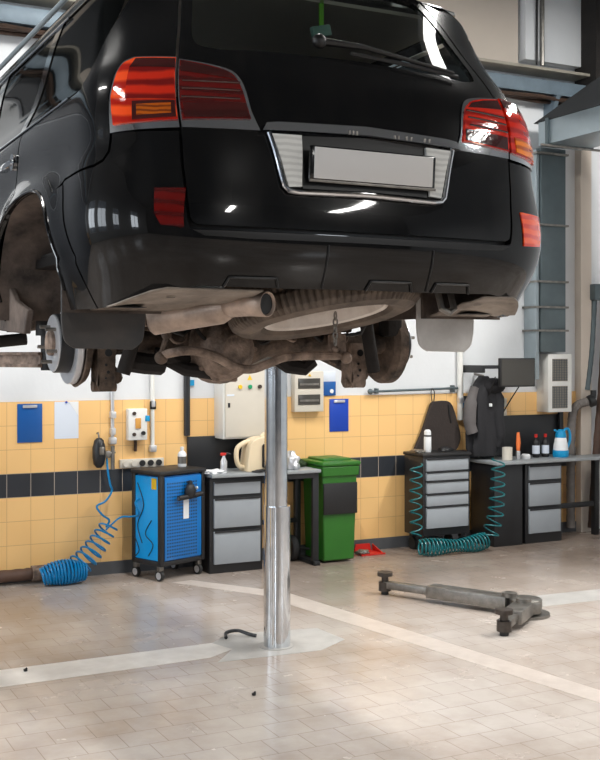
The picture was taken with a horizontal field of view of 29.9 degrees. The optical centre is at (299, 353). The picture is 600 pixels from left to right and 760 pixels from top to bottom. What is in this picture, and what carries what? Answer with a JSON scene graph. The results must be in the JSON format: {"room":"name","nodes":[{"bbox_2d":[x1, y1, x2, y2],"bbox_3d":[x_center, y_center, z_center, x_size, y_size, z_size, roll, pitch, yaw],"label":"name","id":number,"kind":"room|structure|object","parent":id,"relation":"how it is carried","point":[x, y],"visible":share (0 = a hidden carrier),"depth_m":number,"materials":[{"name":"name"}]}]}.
{"room":"auto repair garage","nodes":[
{"label":"auto repair garage","id":0,"kind":"room"},
{"bbox_2d":[0,529,599,759],"bbox_3d":[2.159,1.980,1.269,17.400,0.200,18.700,0,0,-27],"label":"floor","id":1,"kind":"structure","parent":0,"point":[368,694],"depth_m":6.60,"materials":[{"name":"tile"}]},
{"bbox_2d":[0,568,32,582],"bbox_3d":[-3.608,1.803,8.487,3.281,0.108,0.106,0,0,-27],"label":"pipe","id":2,"kind":"object","parent":1,"relation":"on","point":[15,575],"visible":0.91,"depth_m":9.11,"materials":[{"name":"brown metal"}]},
{"bbox_2d":[30,564,49,581],"bbox_3d":[-2.138,1.802,9.236,0.140,0.130,0.130,0,0,-27],"label":"pipe collar","id":3,"kind":"object","parent":2,"relation":"attached to","point":[37,576],"visible":0.6,"depth_m":9.18,"materials":[{"name":"brown metal"}]},
{"bbox_2d":[39,446,139,584],"bbox_3d":[-1.751,1.330,9.302,0.866,1.101,0.321,0,0,-32],"label":"coiled hose","id":4,"kind":"object","parent":1,"relation":"on","point":[59,574],"visible":1,"depth_m":9.18,"materials":[{"name":"blue plastic"}]},
{"bbox_2d":[0,643,231,686],"bbox_3d":[-1.536,1.879,6.603,2.460,0.002,0.360,0,0,-27],"label":"floor marking","id":5,"kind":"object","parent":1,"relation":"on","point":[61,670],"depth_m":6.79,"materials":[{"name":"white paint"}]},
{"bbox_2d":[130,465,205,581],"bbox_3d":[-1.121,1.423,9.528,0.411,0.911,0.515,0,0,42],"label":"trolley","id":6,"kind":"object","parent":1,"relation":"on","point":[167,531],"visible":1,"depth_m":9.37,"materials":[{"name":"blue metal"}]},
{"bbox_2d":[130,465,205,475],"bbox_3d":[-1.116,0.987,9.524,0.397,0.037,0.515,0,0,42],"label":"tray","id":7,"kind":"object","parent":6,"relation":"on","point":[167,470],"depth_m":9.43,"materials":[{"name":"black plastic"}]},
{"bbox_2d":[178,447,186,466],"bbox_3d":[-1.015,0.883,9.652,0.077,0.170,0.077,0,0,-27],"label":"bottle","id":8,"kind":"object","parent":6,"relation":"on","point":[182,458],"visible":1,"depth_m":9.62,"materials":[{"name":"white plastic"}]},
{"bbox_2d":[176,480,203,500],"bbox_3d":[-0.922,1.141,9.397,0.080,0.162,0.272,0,0,43],"label":"wrench","id":9,"kind":"object","parent":6,"relation":"hanging from","point":[190,489],"visible":1,"depth_m":9.37,"materials":[{"name":"black metal"}]},
{"bbox_2d":[172,580,263,595],"bbox_3d":[-0.596,1.879,9.030,0.992,0.001,0.198,0,0,31],"label":"trim","id":10,"kind":"structure","parent":1,"relation":"on","point":[242,589],"depth_m":9.03,"materials":[{"name":"paint"}]},
{"bbox_2d":[193,476,261,573],"bbox_3d":[-0.631,1.472,9.848,0.500,0.815,0.420,0,0,-27],"label":"base cabinet","id":11,"kind":"object","parent":1,"relation":"on","point":[233,505],"visible":0.94,"depth_m":9.65,"materials":[{"name":"black metal"}]},
{"bbox_2d":[198,466,320,565],"bbox_3d":[-0.382,1.452,9.941,1.050,0.855,0.460,0,0,-27],"label":"workbench","id":12,"kind":"object","parent":1,"relation":"on","point":[302,472],"visible":0.67,"depth_m":9.99,"materials":[{"name":"black metal"}]},
{"bbox_2d":[204,468,226,473],"bbox_3d":[-0.731,1.004,9.619,0.217,0.042,0.131,0,0,-27],"label":"plastic bag","id":13,"kind":"object","parent":12,"relation":"on","point":[213,471],"visible":1,"depth_m":9.58,"materials":[{"name":"white plastic"}]},
{"bbox_2d":[220,452,230,471],"bbox_3d":[-0.642,0.935,9.662,0.093,0.180,0.060,0,0,-27],"label":"spray bottle","id":14,"kind":"object","parent":12,"relation":"on","point":[223,463],"visible":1,"depth_m":9.64,"materials":[{"name":"plastic"}]},
{"bbox_2d":[234,432,264,471],"bbox_3d":[-0.396,0.855,9.844,0.393,0.339,0.200,0,0,-27],"label":"canister","id":15,"kind":"object","parent":12,"relation":"on","point":[252,458],"visible":0.77,"depth_m":9.77,"materials":[{"name":"plastic"}]},
{"bbox_2d":[252,469,264,472],"bbox_3d":[-0.358,1.011,9.718,0.143,0.029,0.069,0,0,-27],"label":"glove","id":16,"kind":"object","parent":12,"relation":"on","point":[257,470],"visible":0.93,"depth_m":9.70,"materials":[{"name":"fabric"}]},
{"bbox_2d":[287,451,299,469],"bbox_3d":[-0.083,0.941,9.982,0.166,0.168,0.181,0,0,-13],"label":"rag","id":17,"kind":"object","parent":12,"relation":"on","point":[293,460],"visible":0.7,"depth_m":9.92,"materials":[{"name":"fabric"}]},
{"bbox_2d":[299,458,306,466],"bbox_3d":[-0.044,0.985,10.217,0.241,0.080,0.192,0,0,-27],"label":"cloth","id":18,"kind":"object","parent":12,"relation":"on","point":[302,463],"visible":0.26,"depth_m":10.18,"materials":[{"name":"green fabric"}]},
{"bbox_2d":[212,628,344,661],"bbox_3d":[-0.200,1.879,7.306,0.960,0.001,0.640,0,0,-27],"label":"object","id":19,"kind":"structure","parent":1,"relation":"on","point":[243,646],"depth_m":7.28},
{"bbox_2d":[224,629,256,638],"bbox_3d":[-0.402,1.856,7.453,0.222,0.047,0.100,0,0,-14],"label":"hook","id":20,"kind":"object","parent":19,"relation":"on","point":[230,630],"visible":1,"depth_m":7.45,"materials":[{"name":"black rubber"}]},
{"bbox_2d":[252,357,301,650],"bbox_3d":[-0.304,0.858,7.085,0.645,2.045,2.110,0,0,-27],"label":"lift post","id":21,"kind":"object","parent":19,"relation":"on","point":[276,508],"visible":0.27,"depth_m":7.15,"materials":[{"name":"metal"}]},
{"bbox_2d":[0,0,540,391],"bbox_3d":[-0.856,-0.699,6.237,2.100,1.712,4.988,0,0,-27],"label":"car","id":22,"kind":"object","parent":21,"relation":"on","point":[208,191],"visible":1,"depth_m":4.15,"materials":[{"name":"black paint"},{"name":"tinted glass"},{"name":"chrome"}]},
{"bbox_2d":[0,321,49,369],"bbox_3d":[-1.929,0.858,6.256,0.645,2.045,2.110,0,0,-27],"label":"axle","id":23,"kind":"object","parent":22,"relation":"attached to","point":[7,359],"visible":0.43,"depth_m":5.50,"materials":[{"name":"metal"}]},
{"bbox_2d":[109,56,178,133],"bbox_3d":[-0.529,-0.885,3.819,0.241,0.276,0.091,0,0,-3],"label":"tail light","id":24,"kind":"object","parent":22,"relation":"on","point":[143,99],"depth_m":3.79,"materials":[{"name":"red plastic"}]},
{"bbox_2d":[178,59,259,130],"bbox_3d":[-0.278,-0.891,3.854,0.286,0.251,0.079,0,0,-12],"label":"tail light","id":25,"kind":"object","parent":22,"relation":"on","point":[214,94],"depth_m":3.84,"materials":[{"name":"red plastic"}]},
{"bbox_2d":[272,133,302,187],"bbox_3d":[-0.044,-0.672,3.904,0.114,0.188,0.031,0,0,-25],"label":"light","id":26,"kind":"object","parent":22,"relation":"attached to","point":[287,148],"depth_m":3.90,"materials":[{"name":"white plastic"}]},
{"bbox_2d":[424,148,449,198],"bbox_3d":[0.519,-0.672,4.191,0.114,0.188,0.031,0,0,-29],"label":"light","id":27,"kind":"object","parent":22,"relation":"attached to","point":[440,188],"depth_m":4.18,"materials":[{"name":"white plastic"}]},
{"bbox_2d":[458,98,508,158],"bbox_3d":[0.697,-0.891,4.351,0.286,0.251,0.079,0,0,-42],"label":"tail light","id":28,"kind":"object","parent":22,"relation":"on","point":[483,123],"depth_m":4.34,"materials":[{"name":"red plastic"}]},
{"bbox_2d":[494,97,533,171],"bbox_3d":[0.874,-0.885,4.526,0.227,0.276,0.158,0,0,-27],"label":"tail light","id":29,"kind":"object","parent":22,"relation":"on","point":[517,151],"depth_m":4.46,"materials":[{"name":"red plastic"}]},
{"bbox_2d":[290,455,360,560],"bbox_3d":[0.196,1.412,10.255,0.575,0.934,0.475,0,0,-27],"label":"wheelie bin","id":30,"kind":"object","parent":1,"relation":"on","point":[337,477],"visible":0.81,"depth_m":10.12,"materials":[{"name":"green plastic"}]},
{"bbox_2d":[354,543,385,555],"bbox_3d":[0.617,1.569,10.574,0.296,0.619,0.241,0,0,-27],"label":"dustpan","id":31,"kind":"object","parent":1,"relation":"on","point":[375,551],"visible":0.51,"depth_m":10.62,"materials":[{"name":"red plastic"}]},
{"bbox_2d":[355,549,369,553],"bbox_3d":[0.583,1.843,10.477,0.146,0.042,0.092,0,0,-27],"label":"heap","id":32,"kind":"object","parent":31,"relation":"in","point":[360,551],"visible":1,"depth_m":10.45,"materials":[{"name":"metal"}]},
{"bbox_2d":[403,450,470,552],"bbox_3d":[1.324,1.409,10.805,0.555,0.939,0.370,0,0,-27],"label":"tool chest","id":33,"kind":"object","parent":1,"relation":"on","point":[444,491],"visible":0.86,"depth_m":10.66,"materials":[{"name":"black metal"}]},
{"bbox_2d":[410,449,425,452],"bbox_3d":[1.121,0.923,10.703,0.118,0.034,0.190,0,0,-27],"label":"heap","id":34,"kind":"object","parent":33,"relation":"on","point":[412,450],"visible":1,"depth_m":10.65,"materials":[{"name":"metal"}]},
{"bbox_2d":[424,430,430,451],"bbox_3d":[1.222,0.833,10.748,0.074,0.215,0.074,0,0,-27],"label":"flask","id":35,"kind":"object","parent":33,"relation":"on","point":[427,433],"visible":0.97,"depth_m":10.71,"materials":[{"name":"white plastic"}]},
{"bbox_2d":[424,430,430,434],"bbox_3d":[1.222,0.750,10.748,0.066,0.050,0.066,0,0,-27],"label":"cup","id":36,"kind":"object","parent":35,"relation":"on","point":[427,432],"depth_m":10.72,"materials":[{"name":"white plastic"}]},
{"bbox_2d":[403,450,470,456],"bbox_3d":[1.321,0.955,10.812,0.555,0.030,0.355,0,0,-27],"label":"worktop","id":37,"kind":"structure","parent":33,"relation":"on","point":[434,453],"depth_m":10.71,"materials":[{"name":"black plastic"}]},
{"bbox_2d":[437,447,453,450],"bbox_3d":[1.411,0.918,10.881,0.194,0.044,0.117,0,0,-27],"label":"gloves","id":38,"kind":"object","parent":33,"relation":"on","point":[441,448],"visible":1,"depth_m":10.84,"materials":[{"name":"black fabric"}]},
{"bbox_2d":[290,593,599,702],"bbox_3d":[0.808,1.879,7.326,0.227,0.002,3.582,0,0,-35],"label":"floor marking","id":39,"kind":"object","parent":1,"relation":"on","point":[523,672],"depth_m":7.13,"materials":[{"name":"paint"}]},
{"bbox_2d":[418,532,489,555],"bbox_3d":[1.440,1.792,10.540,0.763,0.181,0.191,0,0,-27],"label":"air hose","id":40,"kind":"object","parent":1,"relation":"on","point":[465,540],"visible":1,"depth_m":10.51,"materials":[{"name":"teal plastic"}]},
{"bbox_2d":[409,463,422,536],"bbox_3d":[1.077,1.360,10.427,0.134,0.689,0.124,0,0,-27],"label":"air hose","id":41,"kind":"object","parent":40,"relation":"attached to","point":[410,469],"visible":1,"depth_m":10.41,"materials":[{"name":"teal plastic"}]},
{"bbox_2d":[482,458,505,536],"bbox_3d":[1.844,1.363,10.704,0.254,0.744,0.170,0,0,-27],"label":"air hose","id":42,"kind":"object","parent":40,"relation":"attached to","point":[492,459],"visible":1,"depth_m":10.70,"materials":[{"name":"teal"}]},
{"bbox_2d":[377,570,549,635],"bbox_3d":[1.286,1.792,8.277,0.770,0.175,1.580,0,0,-27],"label":"lift","id":43,"kind":"object","parent":1,"relation":"on","point":[512,608],"visible":1,"depth_m":8.16,"materials":[{"name":"metal"}]},
{"bbox_2d":[469,454,599,546],"bbox_3d":[2.518,1.464,11.419,1.620,0.832,0.460,0,0,-27],"label":"workbench","id":44,"kind":"object","parent":1,"relation":"on","point":[510,532],"visible":0.87,"depth_m":11.05,"materials":[{"name":"black metal"}]},
{"bbox_2d":[502,447,511,460],"bbox_3d":[2.042,0.983,11.053,0.100,0.130,0.100,0,0,-27],"label":"tin can","id":45,"kind":"object","parent":44,"relation":"on","point":[506,451],"visible":1,"depth_m":11.01,"materials":[{"name":"beige metal"}]},
{"bbox_2d":[516,432,520,459],"bbox_3d":[2.165,0.913,11.127,0.048,0.270,0.048,0,0,-27],"label":"brush","id":46,"kind":"object","parent":44,"relation":"on","point":[518,441],"visible":1,"depth_m":11.11,"materials":[{"name":"orange plastic"}]},
{"bbox_2d":[521,454,530,458],"bbox_3d":[2.264,1.026,11.257,0.100,0.045,0.100,0,0,-27],"label":"tub","id":47,"kind":"object","parent":44,"relation":"on","point":[523,456],"visible":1,"depth_m":11.22,"materials":[{"name":"white plastic"}]},
{"bbox_2d":[532,434,539,457],"bbox_3d":[2.393,0.930,11.378,0.077,0.235,0.077,0,0,-27],"label":"bottle","id":48,"kind":"object","parent":44,"relation":"on","point":[535,444],"visible":1,"depth_m":11.35,"materials":[{"name":"black plastic"}]},
{"bbox_2d":[542,434,548,456],"bbox_3d":[2.500,0.930,11.433,0.077,0.235,0.077,0,0,-27],"label":"bottle","id":49,"kind":"object","parent":44,"relation":"on","point":[545,443],"visible":1,"depth_m":11.40,"materials":[{"name":"black plastic"}]},
{"bbox_2d":[558,412,562,428],"bbox_3d":[2.731,0.810,11.761,0.050,0.460,0.035,0,0,-27],"label":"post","id":50,"kind":"object","parent":44,"relation":"on","point":[560,414],"visible":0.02,"depth_m":11.74,"materials":[{"name":"black metal"}]},
{"bbox_2d":[553,427,570,457],"bbox_3d":[2.675,0.899,11.432,0.196,0.298,0.159,0,0,5],"label":"jug","id":51,"kind":"object","parent":44,"relation":"on","point":[560,447],"visible":1,"depth_m":11.38,"materials":[{"name":"blue plastic"}]},
{"bbox_2d":[522,462,561,543],"bbox_3d":[2.353,1.485,11.369,0.460,0.790,0.420,0,0,-27],"label":"base cabinet","id":52,"kind":"object","parent":1,"relation":"on","point":[541,482],"visible":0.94,"depth_m":11.17,"materials":[{"name":"black metal"}]},
{"bbox_2d":[536,589,599,606],"bbox_3d":[2.898,1.879,9.028,2.653,0.001,0.334,0,0,-24],"label":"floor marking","id":53,"kind":"structure","parent":1,"relation":"on","point":[587,595],"depth_m":8.66,"materials":[{"name":"white paint"}]},
{"bbox_2d":[588,358,599,527],"bbox_3d":[3.177,0.555,11.908,0.367,2.558,0.085,0,0,-41],"label":"pipe","id":54,"kind":"object","parent":1,"relation":"on","point":[596,439],"visible":0.52,"depth_m":11.86,"materials":[{"name":"grey metal"}]},
{"bbox_2d":[0,1,599,528],"bbox_3d":[-2.042,-1.420,9.510,17.400,6.600,0.200,0,0,-27],"label":"wall","id":55,"kind":"structure","parent":0,"point":[492,340],"depth_m":11.12,"materials":[{"name":"white paint"}]},
{"bbox_2d":[17,404,41,442],"bbox_3d":[-2.232,0.572,9.274,0.207,0.320,0.020,0,0,-27],"label":"clipboard","id":56,"kind":"object","parent":55,"relation":"attached to","point":[29,416],"visible":1,"depth_m":9.27,"materials":[{"name":"blue plastic"}]},
{"bbox_2d":[54,401,78,438],"bbox_3d":[-1.959,0.552,9.418,0.205,0.315,0.012,0,0,-27],"label":"paper sheet","id":57,"kind":"object","parent":55,"relation":"attached to","point":[66,414],"visible":1,"depth_m":9.42,"materials":[{"name":"white paper"}]},
{"bbox_2d":[92,432,105,467],"bbox_3d":[-1.696,0.810,9.469,0.110,0.300,0.121,0,0,-27],"label":"cable reel","id":58,"kind":"object","parent":55,"relation":"hanging from","point":[98,449],"visible":1,"depth_m":9.43,"materials":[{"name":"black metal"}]},
{"bbox_2d":[109,392,116,443],"bbox_3d":[-1.599,-0.925,9.577,0.060,3.390,0.058,0,0,-27],"label":"conduit","id":59,"kind":"object","parent":55,"relation":"attached to","point":[112,414],"visible":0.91,"depth_m":9.56,"materials":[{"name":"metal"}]},
{"bbox_2d":[126,408,149,451],"bbox_3d":[-1.394,0.655,9.659,0.190,0.370,0.098,0,0,-27],"label":"control box","id":60,"kind":"object","parent":55,"relation":"attached to","point":[136,418],"visible":1,"depth_m":9.63,"materials":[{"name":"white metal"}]},
{"bbox_2d":[135,418,140,428],"bbox_3d":[-1.388,0.595,9.626,0.050,0.090,0.012,0,0,-27],"label":"switch","id":61,"kind":"object","parent":60,"relation":"attached to","point":[137,420],"depth_m":9.62,"materials":[{"name":"orange plastic"}]},
{"bbox_2d":[119,458,163,467],"bbox_3d":[-1.367,0.943,9.704,0.400,0.075,0.043,0,0,-27],"label":"strip","id":62,"kind":"object","parent":55,"relation":"attached to","point":[143,462],"visible":0.98,"depth_m":9.69,"materials":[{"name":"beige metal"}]},
{"bbox_2d":[123,461,128,466],"bbox_3d":[-1.494,0.942,9.625,0.052,0.052,0.017,0,0,-27],"label":"socket","id":63,"kind":"object","parent":62,"relation":"attached to","point":[125,463],"depth_m":9.62,"materials":[{"name":"white plastic"}]},
{"bbox_2d":[131,460,136,466],"bbox_3d":[-1.428,0.942,9.659,0.052,0.052,0.017,0,0,-27],"label":"socket","id":64,"kind":"object","parent":62,"relation":"attached to","point":[133,462],"depth_m":9.66,"materials":[{"name":"white plastic"}]},
{"bbox_2d":[139,460,145,465],"bbox_3d":[-1.361,0.942,9.693,0.052,0.052,0.017,0,0,-27],"label":"socket","id":65,"kind":"object","parent":62,"relation":"attached to","point":[141,462],"depth_m":9.69,"materials":[{"name":"black plastic"}]},
{"bbox_2d":[149,375,156,451],"bbox_3d":[-1.279,-0.885,9.741,0.060,3.470,0.058,0,0,-27],"label":"conduit","id":66,"kind":"object","parent":55,"relation":"attached to","point":[152,447],"visible":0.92,"depth_m":9.73,"materials":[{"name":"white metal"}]},
{"bbox_2d":[184,376,189,435],"bbox_3d":[-0.996,-0.950,9.892,0.056,3.340,0.056,0,0,-27],"label":"conduit","id":67,"kind":"object","parent":55,"relation":"attached to","point":[186,378],"visible":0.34,"depth_m":9.87,"materials":[{"name":"black metal"}]},
{"bbox_2d":[187,436,246,468],"bbox_3d":[-0.572,0.875,10.116,0.950,0.290,0.020,0,0,-27],"label":"board","id":68,"kind":"object","parent":55,"relation":"attached to","point":[202,451],"visible":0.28,"depth_m":9.99,"materials":[{"name":"black metal"}]},
{"bbox_2d":[214,370,264,438],"bbox_3d":[-0.466,0.350,10.051,0.560,0.800,0.243,0,0,-27],"label":"electrical cabinet","id":69,"kind":"object","parent":55,"relation":"attached to","point":[239,406],"visible":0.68,"depth_m":9.93,"materials":[{"name":"white metal"}]},
{"bbox_2d":[0,391,575,569],"bbox_3d":[-3.321,1.083,8.738,14.020,1.379,0.014,0,0,-27],"label":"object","id":70,"kind":"structure","parent":55,"relation":"attached to","point":[51,489],"depth_m":9.65,"materials":[{"name":"tile"}]},
{"bbox_2d":[0,521,575,583],"bbox_3d":[-3.194,1.827,8.798,14.300,0.107,0.022,0,0,-27],"label":"baseboard","id":71,"kind":"structure","parent":55,"relation":"attached to","point":[122,566],"depth_m":10.24,"materials":[{"name":"grey tile"}]},
{"bbox_2d":[0,0,589,116],"bbox_3d":[-3.096,-2.635,8.715,14.200,0.570,0.260,0,0,-27],"label":"steel beam","id":72,"kind":"structure","parent":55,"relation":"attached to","point":[19,21],"depth_m":11.29,"materials":[{"name":"metal"}]},
{"bbox_2d":[291,371,323,411],"bbox_3d":[0.071,0.347,10.412,0.305,0.375,0.088,0,0,-27],"label":"box","id":73,"kind":"object","parent":55,"relation":"attached to","point":[307,392],"visible":0.92,"depth_m":10.37,"materials":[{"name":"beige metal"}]},
{"bbox_2d":[323,371,335,395],"bbox_3d":[0.274,0.275,10.553,0.135,0.230,0.022,0,0,-27],"label":"holder","id":74,"kind":"object","parent":55,"relation":"attached to","point":[329,376],"visible":1,"depth_m":10.55,"materials":[{"name":"blue plastic"}]},
{"bbox_2d":[329,399,347,431],"bbox_3d":[0.371,0.578,10.601,0.205,0.308,0.020,0,0,-27],"label":"clipboard","id":75,"kind":"object","parent":55,"relation":"attached to","point":[338,408],"visible":1,"depth_m":10.60,"materials":[{"name":"blue plastic"}]},
{"bbox_2d":[367,385,457,394],"bbox_3d":[1.105,0.349,10.958,1.038,0.078,0.078,0,0,-27],"label":"rod","id":76,"kind":"object","parent":55,"relation":"attached to","point":[451,388],"visible":1,"depth_m":10.92,"materials":[{"name":"grey paint"}]},
{"bbox_2d":[414,388,459,449],"bbox_3d":[1.348,0.659,11.041,0.548,0.648,0.061,0,0,-27],"label":"cloth cover","id":77,"kind":"object","parent":76,"relation":"hanging from","point":[440,419],"visible":0.79,"depth_m":11.04,"materials":[{"name":"black fabric"}]},
{"bbox_2d":[457,352,463,419],"bbox_3d":[1.602,-0.980,11.213,0.060,3.280,0.065,0,0,-27],"label":"conduit","id":78,"kind":"object","parent":55,"relation":"attached to","point":[460,399],"visible":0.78,"depth_m":11.19,"materials":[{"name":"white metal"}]},
{"bbox_2d":[417,0,517,62],"bbox_3d":[-0.591,-3.830,10.109,6.330,1.780,0.050,0,0,-27],"label":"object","id":79,"kind":"structure","parent":55,"relation":"attached to","point":[490,26],"depth_m":11.36,"materials":[{"name":"beige paint"}]},
{"bbox_2d":[463,373,505,455],"bbox_3d":[1.828,0.599,11.210,0.500,0.822,0.284,0,0,-19],"label":"jacket","id":80,"kind":"object","parent":55,"relation":"hanging from","point":[483,415],"visible":0.98,"depth_m":11.11,"materials":[{"name":"black fabric"}]},
{"bbox_2d":[484,378,504,392],"bbox_3d":[1.925,0.320,11.196,0.286,0.165,0.176,0,0,-27],"label":"hood","id":81,"kind":"object","parent":80,"relation":"attached to","point":[488,382],"depth_m":11.12,"materials":[{"name":"black fabric"}]},
{"bbox_2d":[463,358,534,410],"bbox_3d":[1.982,0.384,11.215,0.620,0.688,0.393,0,0,-27],"label":"monitor","id":82,"kind":"object","parent":55,"relation":"attached to","point":[512,372],"visible":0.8,"depth_m":11.07,"materials":[{"name":"black plastic"}]},
{"bbox_2d":[504,398,506,415],"bbox_3d":[2.076,0.550,11.471,0.080,0.200,0.023,0,0,-27],"label":"wall sockets","id":83,"kind":"object","parent":55,"relation":"attached to","point":[505,399],"visible":0.37,"depth_m":11.47,"materials":[{"name":"beige plastic"}]},
{"bbox_2d":[497,414,557,455],"bbox_3d":[2.373,0.835,11.615,0.820,0.410,0.024,0,0,-27],"label":"board","id":84,"kind":"object","parent":55,"relation":"attached to","point":[541,424],"visible":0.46,"depth_m":11.60,"materials":[{"name":"black metal"}]},
{"bbox_2d":[536,0,543,65],"bbox_3d":[2.467,-3.840,11.540,0.103,1.740,0.044,0,0,-27],"label":"conduit","id":85,"kind":"object","parent":55,"relation":"attached to","point":[541,1],"visible":1,"depth_m":11.53,"materials":[{"name":"metal"}]},
{"bbox_2d":[518,0,580,69],"bbox_3d":[2.614,-3.870,11.704,0.750,1.700,0.120,0,0,-27],"label":"window","id":86,"kind":"structure","parent":55,"relation":"attached to","point":[562,18],"depth_m":11.65,"materials":[{"name":"white glass"}]},
{"bbox_2d":[537,354,571,411],"bbox_3d":[2.645,0.300,11.666,0.310,0.600,0.204,0,0,-27],"label":"air vent","id":87,"kind":"object","parent":55,"relation":"attached to","point":[554,383],"visible":0.97,"depth_m":11.58,"materials":[{"name":"white metal"}]},
{"bbox_2d":[522,77,599,378],"bbox_3d":[3.588,-1.262,9.739,1.000,3.045,4.494,0,0,-27],"label":"steel column","id":88,"kind":"structure","parent":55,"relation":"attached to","point":[574,124],"depth_m":11.47,"materials":[{"name":"grey metal"}]},
{"bbox_2d":[534,77,599,123],"bbox_3d":[3.005,-2.575,10.949,0.560,0.420,1.580,0,0,-27],"label":"hood","id":89,"kind":"object","parent":88,"relation":"attached to","point":[587,99],"depth_m":10.91,"materials":[{"name":"grey metal"}]},
{"bbox_2d":[566,398,588,527],"bbox_3d":[2.914,1.138,11.775,0.237,1.363,0.102,0,0,-1],"label":"hose","id":90,"kind":"object","parent":55,"relation":"attached to","point":[571,424],"visible":0.9,"depth_m":11.74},
{"bbox_2d":[586,390,596,406],"bbox_3d":[3.061,0.470,11.775,0.099,0.181,0.128,0,0,-5],"label":"hose nozzle","id":91,"kind":"object","parent":90,"relation":"attached to","point":[592,397],"visible":1,"depth_m":11.73,"materials":[{"name":"black metal"}]},
{"bbox_2d":[575,150,590,531],"bbox_3d":[3.006,-0.320,11.915,0.140,4.400,0.100,0,0,-27],"label":"column","id":92,"kind":"structure","parent":55,"relation":"attached to","point":[582,158],"depth_m":11.87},
{"bbox_2d":[575,0,599,85],"bbox_3d":[3.139,-3.594,11.831,0.340,2.248,0.330,0,0,-27],"label":"steel column","id":93,"kind":"structure","parent":55,"relation":"attached to","point":[590,9],"depth_m":11.68,"materials":[{"name":"grey metal"}]},
{"bbox_2d":[585,300,596,389],"bbox_3d":[3.083,-0.094,11.898,0.159,0.957,0.064,0,0,-27],"label":"pipe","id":94,"kind":"object","parent":55,"relation":"attached to","point":[593,302],"visible":1,"depth_m":11.88,"materials":[{"name":"grey metal"}]},
{"bbox_2d":[590,284,599,300],"bbox_3d":[3.145,-0.655,11.930,0.160,0.170,0.160,0,0,-27],"label":"box","id":95,"kind":"object","parent":55,"relation":"attached to","point":[594,288],"visible":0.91,"depth_m":11.85,"materials":[{"name":"grey paint"}]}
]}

